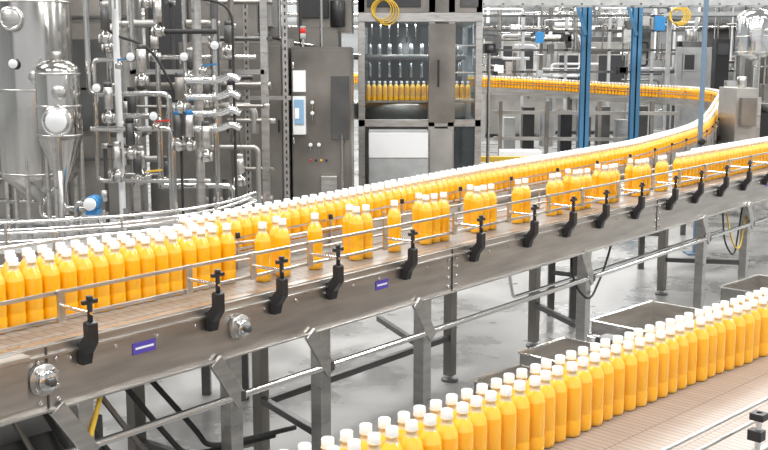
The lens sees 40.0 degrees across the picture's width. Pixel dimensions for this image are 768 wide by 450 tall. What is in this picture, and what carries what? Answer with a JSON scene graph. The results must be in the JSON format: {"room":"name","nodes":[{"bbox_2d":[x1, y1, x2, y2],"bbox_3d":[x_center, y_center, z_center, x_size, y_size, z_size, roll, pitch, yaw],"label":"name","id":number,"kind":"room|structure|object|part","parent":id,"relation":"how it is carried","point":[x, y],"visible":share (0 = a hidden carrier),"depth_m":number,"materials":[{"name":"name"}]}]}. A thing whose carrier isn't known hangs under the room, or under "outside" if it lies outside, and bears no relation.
{"room":"processing plant","nodes":[
{"label":"processing plant","id":0,"kind":"room"},
{"bbox_2d":[0,127,767,449],"bbox_3d":[1.000,0.104,10.644,30.000,0.100,33.000,0,9,0],"label":"floor","id":1,"kind":"structure","parent":0,"point":[490,343],"depth_m":6.54,"materials":[{"name":"concrete"}]},
{"bbox_2d":[0,177,35,239],"bbox_3d":[-3.494,-1.163,9.330,0.645,2.810,0.622,8,12,43],"label":"pipe","id":2,"kind":"object","parent":1,"relation":"on","point":[2,200],"visible":0.02,"depth_m":9.44,"materials":[{"name":"metal"}]},
{"bbox_2d":[0,0,87,239],"bbox_3d":[-2.672,-0.751,8.171,0.613,2.355,0.634,-6,11,-34],"label":"tank","id":3,"kind":"object","parent":1,"relation":"on","point":[30,30],"visible":0.7,"depth_m":7.89,"materials":[{"name":"metal"}]},
{"bbox_2d":[41,106,72,237],"bbox_3d":[-2.310,-0.160,7.545,0.224,1.382,0.062,0,9,0],"label":"pipe","id":4,"kind":"object","parent":1,"relation":"on","point":[56,121],"visible":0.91,"depth_m":7.45,"materials":[{"name":"metal"}]},
{"bbox_2d":[34,52,86,237],"bbox_3d":[-2.340,-0.378,7.723,0.374,1.758,0.350,0,9,0],"label":"tank","id":5,"kind":"object","parent":1,"relation":"on","point":[57,80],"visible":0.67,"depth_m":7.58,"materials":[{"name":"metal"}]},
{"bbox_2d":[74,190,108,235],"bbox_3d":[-2.098,0.137,7.593,0.239,0.780,0.200,0,9,0],"label":"pump","id":6,"kind":"object","parent":1,"relation":"on","point":[92,204],"visible":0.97,"depth_m":7.52,"materials":[{"name":"blue metal"}]},
{"bbox_2d":[0,0,257,219],"bbox_3d":[-3.650,-1.477,10.726,4.700,2.800,0.550,0,9,0],"label":"wall","id":7,"kind":"structure","parent":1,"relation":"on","point":[159,197],"depth_m":10.70,"materials":[{"name":"grey"}]},
{"bbox_2d":[0,191,266,399],"bbox_3d":[-2.002,0.463,4.752,3.404,1.015,0.825,-4,10,-26],"label":"conveyor","id":8,"kind":"object","parent":1,"relation":"on","point":[206,380],"visible":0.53,"depth_m":4.81,"materials":[{"name":"metal"}]},
{"bbox_2d":[82,0,275,231],"bbox_3d":[-1.637,-1.093,8.273,1.442,3.000,1.531,0,9,0],"label":"piping","id":9,"kind":"object","parent":1,"relation":"on","point":[125,57],"visible":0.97,"depth_m":7.90,"materials":[{"name":"silver metal"}]},
{"bbox_2d":[179,36,293,210],"bbox_3d":[-1.410,-0.867,10.320,1.020,1.920,0.740,0,9,0],"label":"tall cabinet","id":10,"kind":"object","parent":1,"relation":"on","point":[275,49],"visible":0.35,"depth_m":9.98,"materials":[{"name":"grey metal"}]},
{"bbox_2d":[242,0,290,198],"bbox_3d":[-1.035,-1.246,9.252,0.430,3.000,0.073,0,9,0],"label":"frame","id":11,"kind":"object","parent":1,"relation":"on","point":[247,97],"visible":0.74,"depth_m":9.26,"materials":[{"name":"grey metal"}]},
{"bbox_2d":[258,0,359,56],"bbox_3d":[-1.233,-1.650,11.828,1.968,2.800,1.318,0,9,0],"label":"machine","id":12,"kind":"object","parent":1,"relation":"on","point":[325,21],"visible":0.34,"depth_m":11.42,"materials":[{"name":"grey metal"}]},
{"bbox_2d":[291,47,353,203],"bbox_3d":[-0.595,-0.831,10.415,0.570,1.820,0.964,0,9,0],"label":"cabinet","id":13,"kind":"object","parent":1,"relation":"on","point":[322,78],"visible":0.84,"depth_m":10.02,"materials":[{"name":"grey metal"}]},
{"bbox_2d":[300,26,305,46],"bbox_3d":[-0.780,-1.811,10.142,0.056,0.200,0.055,0,9,0],"label":"light","id":14,"kind":"object","parent":13,"relation":"on","point":[302,28],"visible":0.98,"depth_m":10.12,"materials":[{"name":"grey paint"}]},
{"bbox_2d":[0,152,767,449],"bbox_3d":[1.297,0.146,6.710,1.171,1.035,10.400,7,11,38],"label":"conveyor","id":15,"kind":"object","parent":1,"relation":"on","point":[51,374],"visible":0.91,"depth_m":4.05,"materials":[{"name":"grey metal"}]},
{"bbox_2d":[0,222,235,334],"label":"bottles","id":16,"kind":"object","parent":15,"relation":"on","point":[77,264],"depth_m":3.48,"materials":[{"name":"orange plastic"}]},
{"bbox_2d":[254,216,290,281],"label":"bottles","id":17,"kind":"object","parent":15,"relation":"on","point":[279,235],"depth_m":3.97,"materials":[{"name":"orange plastic"}]},
{"bbox_2d":[342,204,372,260],"label":"bottles","id":18,"kind":"object","parent":15,"relation":"on","point":[352,222],"depth_m":4.35,"materials":[{"name":"orange plastic"}]},
{"bbox_2d":[412,192,449,244],"label":"bottles","id":19,"kind":"object","parent":15,"relation":"on","point":[421,209],"depth_m":4.73,"materials":[{"name":"orange plastic"}]},
{"bbox_2d":[463,184,496,232],"label":"bottles","id":20,"kind":"object","parent":15,"relation":"on","point":[483,198],"depth_m":5.05,"materials":[{"name":"orange plastic"}]},
{"bbox_2d":[545,136,767,215],"label":"bottles","id":21,"kind":"object","parent":15,"relation":"on","point":[730,150],"depth_m":6.44,"materials":[{"name":"orange plastic"}]},
{"bbox_2d":[354,0,482,192],"bbox_3d":[0.302,-1.858,12.837,1.605,3.100,2.460,0,9,0],"label":"machine","id":22,"kind":"object","parent":1,"relation":"on","point":[428,40],"depth_m":11.96,"materials":[{"name":"grey metal"}]},
{"bbox_3d":[0.015,-2.355,11.678,0.320,0.293,0.066,1,9,7],"label":"hose coil","id":23,"kind":"part","parent":22,"relation":"part of","materials":[{"name":"yellow plastic"}]},
{"bbox_2d":[366,81,470,99],"bbox_3d":[0.396,-1.555,12.217,1.213,0.222,0.058,0,9,0],"label":"bottles","id":24,"kind":"object","parent":22,"relation":"on","point":[379,92],"visible":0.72,"depth_m":12.20,"materials":[{"name":"orange plastic"}]},
{"bbox_2d":[142,0,767,127],"bbox_3d":[2.500,-4.390,26.095,25.000,4.000,0.981,0,9,0],"label":"overhead pipework","id":25,"kind":"object","parent":1,"relation":"on","point":[718,30],"visible":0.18,"depth_m":26.05,"materials":[{"name":"grey paint"}]},
{"bbox_2d":[234,77,718,319],"bbox_3d":[1.812,-1.027,13.055,7.678,1.390,18.446,0,9,0],"label":"conveyor","id":26,"kind":"object","parent":1,"relation":"on","point":[711,140],"visible":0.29,"depth_m":8.11,"materials":[{"name":"grey metal"}]},
{"bbox_2d":[179,72,718,252],"bbox_3d":[2.259,-1.543,13.241,7.359,0.592,18.362,-1,9,-4],"label":"bottles","id":27,"kind":"object","parent":26,"relation":"on","point":[245,221],"visible":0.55,"depth_m":5.93,"materials":[{"name":"orange"}]},
{"bbox_2d":[483,44,495,163],"bbox_3d":[1.330,-1.345,13.438,0.240,1.900,0.268,0,9,0],"label":"camera","id":28,"kind":"object","parent":1,"relation":"on","point":[487,48],"visible":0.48,"depth_m":13.38,"materials":[{"name":"black plastic"}]},
{"bbox_2d":[481,156,533,161],"bbox_3d":[2.300,-0.770,14.708,2.200,0.370,0.100,0,9,0],"label":"barrier","id":29,"kind":"object","parent":1,"relation":"on","point":[483,158],"visible":0.02,"depth_m":14.64,"materials":[{"name":"orange paint"}]},
{"bbox_2d":[481,24,550,137],"bbox_3d":[2.900,-3.250,23.758,1.480,2.470,1.250,0,9,0],"label":"machine","id":30,"kind":"object","parent":1,"relation":"on","point":[510,102],"visible":0.28,"depth_m":23.25,"materials":[{"name":"grey metal"}]},
{"bbox_2d":[492,149,541,162],"bbox_3d":[2.105,-0.993,16.293,0.810,0.320,0.700,0,9,0],"label":"pallet","id":31,"kind":"object","parent":1,"relation":"on","point":[502,152],"visible":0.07,"depth_m":16.03,"materials":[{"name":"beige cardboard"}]},
{"bbox_2d":[576,7,591,148],"bbox_3d":[3.203,-3.019,17.342,0.514,4.000,0.280,0,9,0],"label":"steel column","id":32,"kind":"structure","parent":1,"relation":"on","point":[585,14],"depth_m":17.37,"materials":[{"name":"blue metal"}]},
{"bbox_2d":[493,101,678,155],"bbox_3d":[3.450,-1.659,18.349,3.108,1.000,0.830,0,9,0],"label":"frame","id":33,"kind":"object","parent":1,"relation":"on","point":[506,138],"visible":0.64,"depth_m":18.43,"materials":[{"name":"grey metal"}]},
{"bbox_2d":[473,7,700,140],"bbox_3d":[4.263,-3.208,22.267,4.775,2.850,0.790,0,9,0],"label":"pipes","id":34,"kind":"object","parent":1,"relation":"on","point":[658,22],"visible":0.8,"depth_m":22.07,"materials":[{"name":"grey metal"}]},
{"bbox_2d":[549,26,630,133],"bbox_3d":[4.750,-3.397,24.697,1.780,2.470,1.150,0,9,0],"label":"machine","id":35,"kind":"object","parent":1,"relation":"on","point":[555,104],"visible":0.38,"depth_m":24.13,"materials":[{"name":"grey metal"}]},
{"bbox_2d":[472,274,767,449],"bbox_3d":[1.551,0.681,4.249,1.132,0.740,7.700,9,12,44],"label":"conveyor","id":36,"kind":"object","parent":1,"relation":"on","point":[728,410],"visible":0.27,"depth_m":3.39,"materials":[{"name":"grey plastic"}]},
{"bbox_2d":[280,288,767,449],"bbox_3d":[1.780,0.314,4.387,0.153,0.222,6.558,9,12,44],"label":"bottles","id":37,"kind":"object","parent":36,"relation":"on","point":[540,411],"visible":1,"depth_m":3.15,"materials":[{"name":"orange plastic"}]},
{"bbox_3d":[1.690,0.702,4.113,0.740,0.740,7.700,9,12,44],"label":"frame","id":38,"kind":"part","parent":36,"relation":"part of","materials":[{"name":"silver metal"}]},
{"bbox_2d":[627,7,642,139],"bbox_3d":[4.103,-3.066,17.638,0.514,4.000,0.280,0,9,0],"label":"steel column","id":39,"kind":"structure","parent":1,"relation":"on","point":[636,15],"depth_m":17.66,"materials":[{"name":"blue metal"}]},
{"bbox_2d":[674,29,711,127],"bbox_3d":[6.300,-2.852,21.704,0.680,2.320,0.468,0,9,0],"label":"tall cabinet","id":40,"kind":"object","parent":1,"relation":"on","point":[688,56],"visible":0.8,"depth_m":21.48,"materials":[{"name":"grey metal"}]},
{"bbox_2d":[683,0,708,255],"bbox_3d":[2.750,-1.423,9.089,0.160,3.400,0.160,0,9,0],"label":"support post","id":41,"kind":"object","parent":1,"relation":"on","point":[700,141],"visible":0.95,"depth_m":9.11,"materials":[{"name":"blue metal"}]},
{"bbox_2d":[662,9,744,131],"bbox_3d":[8.550,-3.339,20.936,5.900,3.520,0.600,0,9,0],"label":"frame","id":42,"kind":"object","parent":1,"relation":"on","point":[674,14],"visible":0.4,"depth_m":21.09,"materials":[{"name":"grey paint"}]},
{"bbox_2d":[710,39,767,102],"bbox_3d":[8.076,-2.676,20.706,3.597,2.280,5.976,1,9,8],"label":"modules","id":43,"kind":"object","parent":1,"relation":"on","point":[720,47],"visible":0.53,"depth_m":22.77,"materials":[{"name":"grey metal"}]},
{"bbox_2d":[717,76,767,215],"bbox_3d":[4.344,-0.947,12.124,0.662,1.520,1.890,8,12,42],"label":"station","id":44,"kind":"object","parent":1,"relation":"on","point":[742,115],"visible":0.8,"depth_m":11.44,"materials":[{"name":"grey metal"}]},
{"bbox_2d":[734,7,767,87],"bbox_3d":[6.855,-2.707,19.614,0.719,2.680,0.698,9,12,43],"label":"storage tank","id":45,"kind":"object","parent":1,"relation":"on","point":[751,36],"visible":0.67,"depth_m":19.23,"materials":[{"name":"metal"}]},
{"bbox_2d":[735,55,767,87],"bbox_3d":[10.000,-3.667,24.806,3.080,2.970,1.450,0,9,0],"label":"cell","id":46,"kind":"object","parent":1,"relation":"on","point":[751,72],"visible":0.19,"depth_m":24.33,"materials":[{"name":"grey metal"}]},
{"bbox_2d":[142,5,762,126],"bbox_3d":[1.000,-5.724,26.534,30.000,6.500,0.200,0,9,0],"label":"wall","id":47,"kind":"structure","parent":0,"point":[348,40],"depth_m":26.57,"materials":[{"name":"paint"}]},
{"bbox_2d":[669,7,690,25],"bbox_3d":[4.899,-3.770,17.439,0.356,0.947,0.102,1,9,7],"label":"coil","id":48,"kind":"object","parent":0,"point":[687,15],"visible":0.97,"depth_m":17.46,"materials":[{"name":"plastic"}]},
{"bbox_3d":[1.000,-6.416,9.623,30.000,0.100,33.000,0,9,0],"label":"ceiling","id":49,"kind":"structure","parent":0,"visible":0},
{"bbox_2d":[483,0,767,7],"bbox_3d":[6.700,-5.352,16.081,10.600,4.000,0.630,0,9,0],"label":"cable tray","id":50,"kind":"object","parent":49,"relation":"hanging from","point":[486,3],"visible":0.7,"depth_m":16.07,"materials":[{"name":"grey paint"}]}
]}

